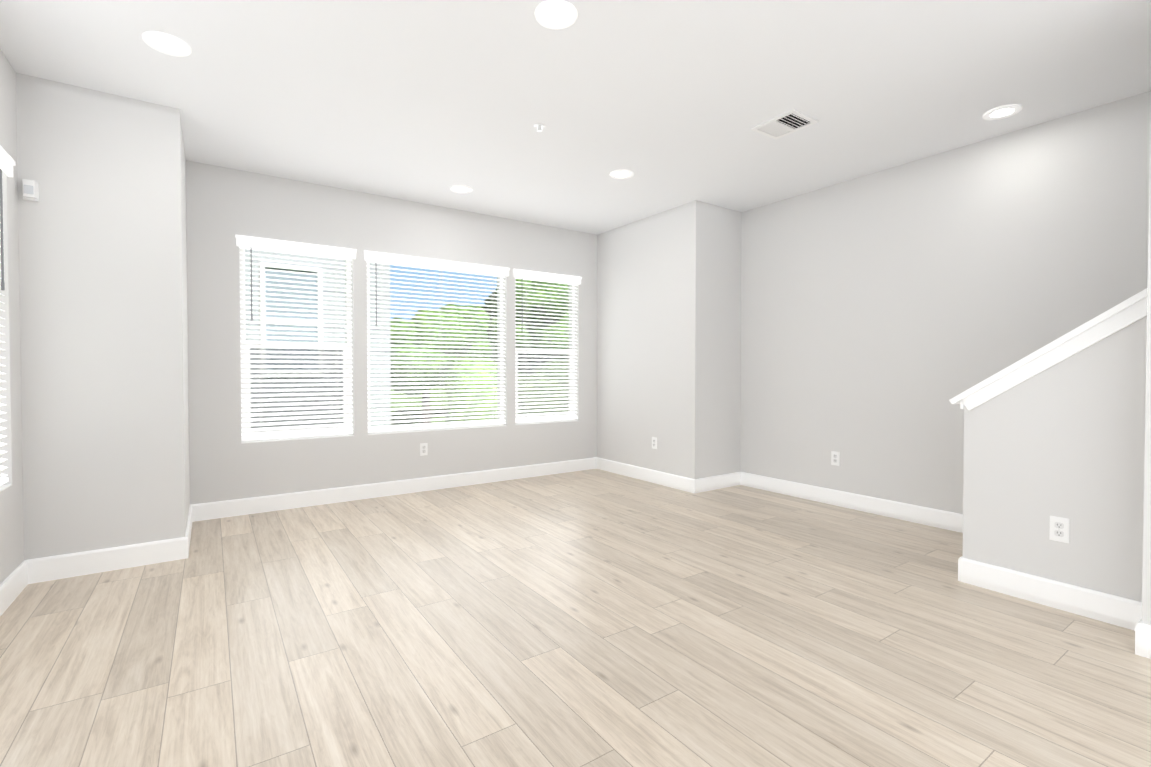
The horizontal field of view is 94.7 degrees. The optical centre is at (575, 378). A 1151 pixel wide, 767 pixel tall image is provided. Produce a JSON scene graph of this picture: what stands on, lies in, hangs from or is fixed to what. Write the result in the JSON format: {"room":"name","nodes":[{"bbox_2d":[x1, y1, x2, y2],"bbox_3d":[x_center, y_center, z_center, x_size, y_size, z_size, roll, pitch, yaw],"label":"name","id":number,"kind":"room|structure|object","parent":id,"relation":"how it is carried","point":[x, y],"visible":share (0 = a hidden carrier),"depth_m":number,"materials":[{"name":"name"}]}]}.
{"room":"empty living room","nodes":[
{"label":"empty living room","id":0,"kind":"room"},
{"bbox_2d":[0,49,23,583],"bbox_3d":[-1.140,-0.214,0.054,0.140,2.740,6.680,-1,1,-35],"label":"wall","id":1,"kind":"structure","parent":0,"point":[11,532],"depth_m":2.71,"materials":[{"name":"grey paint"}]},
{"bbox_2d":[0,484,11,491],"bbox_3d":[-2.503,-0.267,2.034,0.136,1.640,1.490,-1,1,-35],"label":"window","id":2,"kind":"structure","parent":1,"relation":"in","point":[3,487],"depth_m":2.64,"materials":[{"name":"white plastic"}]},
{"bbox_2d":[0,146,14,485],"bbox_3d":[-2.462,-0.284,2.062,0.091,1.628,1.538,-1,1,-35],"label":"window blind","id":3,"kind":"object","parent":1,"relation":"attached to","point":[7,162],"depth_m":2.61,"materials":[{"name":"white"}]},
{"bbox_2d":[0,559,31,615],"bbox_3d":[-1.076,1.090,0.120,0.015,0.130,6.680,-1,1,-35],"label":"baseboard","id":4,"kind":"structure","parent":1,"relation":"attached to","point":[14,584],"depth_m":2.68,"materials":[{"name":"white wood"}]},
{"bbox_2d":[16,73,189,559],"bbox_3d":[-3.057,-0.271,3.451,0.840,2.740,1.090,-1,1,-35],"label":"wall","id":5,"kind":"structure","parent":0,"point":[102,223],"depth_m":3.03,"materials":[{"name":"grey paint"}]},
{"bbox_2d":[22,179,38,201],"bbox_3d":[-2.923,-1.011,2.839,0.060,0.100,0.048,-1,1,-35],"label":"detector","id":6,"kind":"object","parent":5,"relation":"attached to","point":[30,190],"visible":0.98,"depth_m":2.83,"materials":[{"name":"white plastic"}]},
{"bbox_2d":[32,537,187,583],"bbox_3d":[-2.677,1.041,3.063,0.660,0.130,0.015,-1,1,-35],"label":"baseboard","id":7,"kind":"structure","parent":5,"relation":"attached to","point":[63,566],"depth_m":3.05,"materials":[{"name":"white wood"}]},
{"bbox_2d":[185,504,195,556],"bbox_3d":[-2.648,1.031,3.635,0.015,0.130,0.925,-1,1,-35],"label":"baseboard","id":8,"kind":"structure","parent":5,"relation":"attached to","point":[192,510],"depth_m":3.72,"materials":[{"name":"white wood"}]},
{"bbox_2d":[186,160,596,504],"bbox_3d":[-1.383,-0.300,5.181,3.880,2.740,0.140,-1,1,-35],"label":"wall","id":9,"kind":"structure","parent":0,"point":[224,206],"depth_m":4.69,"materials":[{"name":"grey paint"}]},
{"bbox_2d":[239,246,353,443],"bbox_3d":[-2.353,-0.308,4.509,0.850,1.640,0.136,-1,1,-35],"label":"window","id":10,"kind":"structure","parent":9,"relation":"in","point":[296,345],"depth_m":4.50,"materials":[{"name":"white plastic"}]},
{"bbox_2d":[235,235,356,440],"bbox_3d":[-2.325,-0.324,4.468,0.898,1.628,0.091,-1,1,-35],"label":"window blind","id":11,"kind":"object","parent":10,"relation":"attached to","point":[272,245],"visible":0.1,"depth_m":4.46,"materials":[{"name":"white plastic"}]},
{"bbox_2d":[250,348,342,430],"bbox_3d":[-2.389,0.096,4.568,0.770,0.750,0.001,-1,1,-35],"label":"screen","id":12,"kind":"object","parent":10,"relation":"attached to","point":[282,354],"depth_m":4.56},
{"bbox_2d":[196,457,595,520],"bbox_3d":[-1.339,1.006,5.138,3.880,0.130,0.015,-1,1,-35],"label":"baseboard","id":13,"kind":"structure","parent":9,"relation":"attached to","point":[245,506],"depth_m":4.80,"materials":[{"name":"white wood"}]},
{"bbox_2d":[420,443,427,455],"bbox_3d":[-1.448,0.672,5.062,0.072,0.118,0.008,-1,1,-35],"label":"electrical outlet","id":14,"kind":"object","parent":9,"relation":"attached to","point":[423,449],"visible":1,"depth_m":5.06,"materials":[{"name":"white plastic"}]},
{"bbox_2d":[367,260,506,434],"bbox_3d":[-1.334,-0.320,5.212,1.395,1.640,0.136,-1,1,-35],"label":"window","id":15,"kind":"structure","parent":9,"relation":"in","point":[432,429],"depth_m":5.25,"materials":[{"name":"white plastic"}]},
{"bbox_2d":[364,250,509,432],"bbox_3d":[-1.306,-0.336,5.171,1.443,1.628,0.091,-1,1,-35],"label":"window blind","id":16,"kind":"object","parent":15,"relation":"attached to","point":[415,262],"visible":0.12,"depth_m":5.13,"materials":[{"name":"white plastic"}]},
{"bbox_2d":[515,279,577,424],"bbox_3d":[-0.338,-0.332,5.898,0.815,1.640,0.136,-1,1,-35],"label":"window","id":17,"kind":"structure","parent":9,"relation":"in","point":[557,421],"depth_m":6.01,"materials":[{"name":"white plastic"}]},
{"bbox_2d":[518,353,567,415],"bbox_3d":[-0.374,0.072,5.956,0.735,0.750,0.001,-1,1,-35],"label":"screen","id":18,"kind":"object","parent":17,"relation":"attached to","point":[543,383],"depth_m":5.97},
{"bbox_2d":[514,269,581,422],"bbox_3d":[-0.310,-0.347,5.857,0.863,1.628,0.091,-1,1,-35],"label":"window blind","id":19,"kind":"object","parent":17,"relation":"attached to","point":[542,276],"visible":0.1,"depth_m":5.85,"materials":[{"name":"white plastic"}]},
{"bbox_2d":[0,469,1150,766],"bbox_3d":[0.805,1.173,1.995,5.520,0.100,7.910,-1,1,-35],"label":"floor","id":20,"kind":"structure","parent":0,"point":[594,617],"depth_m":2.21,"materials":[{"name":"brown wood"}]},
{"bbox_2d":[0,0,1150,234],"bbox_3d":[0.805,-1.666,1.948,5.520,0.100,7.910,-1,1,-35],"label":"ceiling","id":21,"kind":"structure","parent":0,"point":[670,104],"depth_m":2.93,"materials":[{"name":"white paint"}]},
{"bbox_2d":[142,31,191,55],"bbox_3d":[-1.981,-1.623,2.572,0.192,0.007,0.192,-1,1,-35],"label":"recessed light","id":22,"kind":"object","parent":21,"relation":"in","point":[165,43],"visible":1,"depth_m":2.56,"materials":[{"name":"white"}]},
{"bbox_2d":[450,185,472,192],"bbox_3d":[-0.998,-1.657,4.634,0.192,0.007,0.192,-1,1,-35],"label":"recessed light","id":23,"kind":"object","parent":21,"relation":"in","point":[460,189],"visible":0.96,"depth_m":4.63,"materials":[{"name":"white"}]},
{"bbox_2d":[534,123,544,131],"bbox_3d":[-0.233,-1.624,3.437,0.076,0.034,0.076,-1,1,-35],"label":"sprinkler","id":24,"kind":"object","parent":21,"relation":"attached to","point":[539,126],"visible":1,"depth_m":3.43,"materials":[{"name":"silver metal"}]},
{"bbox_2d":[535,0,577,28],"bbox_3d":[-0.086,-1.619,2.360,0.192,0.007,0.192,-1,1,-35],"label":"recessed light","id":25,"kind":"object","parent":21,"relation":"in","point":[556,14],"visible":1,"depth_m":2.35,"materials":[{"name":"white"}]},
{"bbox_2d":[610,170,633,178],"bbox_3d":[0.375,-1.651,4.281,0.192,0.007,0.192,-1,1,-35],"label":"recessed light","id":26,"kind":"object","parent":21,"relation":"in","point":[620,174],"visible":0.96,"depth_m":4.27,"materials":[{"name":"white"}]},
{"bbox_2d":[751,109,818,139],"bbox_3d":[1.346,-1.635,3.420,0.270,0.010,0.310,-1,1,-35],"label":"ceiling vent","id":27,"kind":"object","parent":21,"relation":"in","point":[786,123],"visible":1,"depth_m":3.41,"materials":[{"name":"white metal"}]},
{"bbox_2d":[982,104,1021,119],"bbox_3d":[2.616,-1.634,3.251,0.192,0.007,0.192,-1,1,-35],"label":"recessed light","id":28,"kind":"object","parent":21,"relation":"in","point":[1001,112],"visible":0.98,"depth_m":3.25,"materials":[{"name":"white"}]},
{"bbox_2d":[597,200,741,478],"bbox_3d":[0.978,-0.311,5.879,0.800,2.740,1.670,-1,1,-35],"label":"wall","id":29,"kind":"structure","parent":0,"point":[669,329],"depth_m":5.28,"materials":[{"name":"grey paint"}]},
{"bbox_2d":[596,457,695,492],"bbox_3d":[0.698,0.999,5.590,0.015,0.130,1.505,-1,1,-35],"label":"baseboard","id":30,"kind":"structure","parent":29,"relation":"attached to","point":[657,477],"depth_m":5.49,"materials":[{"name":"white wood"}]},
{"bbox_2d":[652,437,656,448],"bbox_3d":[0.807,0.656,5.431,0.008,0.118,0.072,-1,1,-35],"label":"electrical outlet","id":31,"kind":"object","parent":29,"relation":"attached to","point":[654,442],"visible":1,"depth_m":5.42,"materials":[{"name":"white plastic"}]},
{"bbox_2d":[696,472,739,492],"bbox_3d":[1.394,1.006,5.165,0.630,0.130,0.015,-1,1,-35],"label":"baseboard","id":32,"kind":"structure","parent":29,"relation":"attached to","point":[705,484],"depth_m":5.14,"materials":[{"name":"white wood"}]},
{"bbox_2d":[740,91,1150,513],"bbox_3d":[3.494,-0.260,2.810,0.140,2.740,6.240,-1,1,-35],"label":"wall","id":33,"kind":"structure","parent":0,"point":[887,315],"depth_m":3.97,"materials":[{"name":"grey paint"}]},
{"bbox_2d":[831,451,839,465],"bbox_3d":[2.224,0.681,4.538,0.008,0.118,0.072,-1,1,-35],"label":"electrical outlet","id":34,"kind":"object","parent":33,"relation":"attached to","point":[835,458],"visible":1,"depth_m":4.53,"materials":[{"name":"white plastic"}]},
{"bbox_2d":[740,472,962,532],"bbox_3d":[2.320,1.019,4.397,0.015,0.130,2.330,-1,1,-35],"label":"baseboard","id":35,"kind":"structure","parent":33,"relation":"attached to","point":[952,521],"depth_m":4.35,"materials":[{"name":"white wood"}]},
{"bbox_2d":[963,316,1146,601],"bbox_3d":[2.379,0.354,2.623,0.120,1.518,0.740,-1,1,-35],"label":"wall","id":36,"kind":"structure","parent":0,"point":[1065,438],"depth_m":2.54,"materials":[{"name":"grey paint"}]},
{"bbox_2d":[949,288,1146,409],"bbox_3d":[2.373,-0.127,2.625,0.190,0.603,0.838,-1,1,-35],"label":"trim","id":37,"kind":"structure","parent":36,"relation":"on","point":[1123,314],"depth_m":2.55,"materials":[{"name":"white wood"}]},
{"bbox_2d":[958,556,1141,628],"bbox_3d":[2.315,1.048,2.610,0.015,0.130,0.735,-1,1,-35],"label":"baseboard","id":38,"kind":"structure","parent":36,"relation":"attached to","point":[1106,608],"depth_m":2.59,"materials":[{"name":"white wood"}]},
{"bbox_2d":[1049,516,1069,542],"bbox_3d":[2.344,0.729,2.568,0.008,0.118,0.072,-1,1,-35],"label":"electrical outlet","id":39,"kind":"object","parent":36,"relation":"attached to","point":[1059,529],"visible":1,"depth_m":2.56,"materials":[{"name":"white plastic"}]},
{"bbox_2d":[1142,121,1150,624],"bbox_3d":[3.342,-0.230,0.969,0.400,2.740,3.100,-1,1,-35],"label":"wall","id":40,"kind":"structure","parent":0,"point":[1146,593],"depth_m":2.13,"materials":[{"name":"grey paint"}]},
{"bbox_2d":[1128,613,1150,658],"bbox_3d":[3.159,1.077,0.891,0.015,0.130,3.085,-1,1,-35],"label":"baseboard","id":41,"kind":"structure","parent":40,"relation":"attached to","point":[1142,631],"depth_m":2.14,"materials":[{"name":"white wood"}]},
{"label":"outside","id":42,"kind":"structure","parent":0,"visible":0},
{"bbox_2d":[391,385,447,424],"bbox_3d":[-11.280,1.033,16.480,80.000,0.200,80.000,-1,1,-35],"label":"ground","id":43,"kind":"structure","parent":42,"point":[418,406],"depth_m":17.56,"materials":[{"name":"green plant"}]},
{"bbox_2d":[245,247,390,430],"bbox_3d":[-10.215,-3.269,9.004,11.950,8.650,9.600,-1,1,-35],"label":"house","id":44,"kind":"structure","parent":43,"relation":"on","point":[300,289],"depth_m":7.85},
{"bbox_2d":[390,310,474,422],"bbox_3d":[-3.345,-0.289,12.012,2.147,2.592,1.906,-1,1,-35],"label":"tree","id":45,"kind":"object","parent":43,"relation":"on","point":[420,323],"depth_m":11.28,"materials":[{"name":"green plant"}]},
{"bbox_2d":[440,304,496,361],"bbox_3d":[-2.736,-0.489,13.902,2.099,2.929,2.112,-1,1,-35],"label":"tree","id":46,"kind":"object","parent":43,"relation":"on","point":[471,310],"depth_m":13.21,"materials":[{"name":"green plant"}]},
{"bbox_2d":[445,356,567,421],"bbox_3d":[2.247,0.456,11.299,10.528,1.763,1.490,-1,1,-35],"label":"hedge","id":47,"kind":"object","parent":43,"relation":"on","point":[489,388],"depth_m":8.26,"materials":[{"name":"green plant"}]},
{"bbox_2d":[485,277,568,373],"bbox_3d":[-0.743,-0.983,13.764,3.073,3.921,2.926,-1,1,-35],"label":"tree","id":48,"kind":"object","parent":43,"relation":"on","point":[534,296],"depth_m":12.76,"materials":[{"name":"green plant"}]}
]}

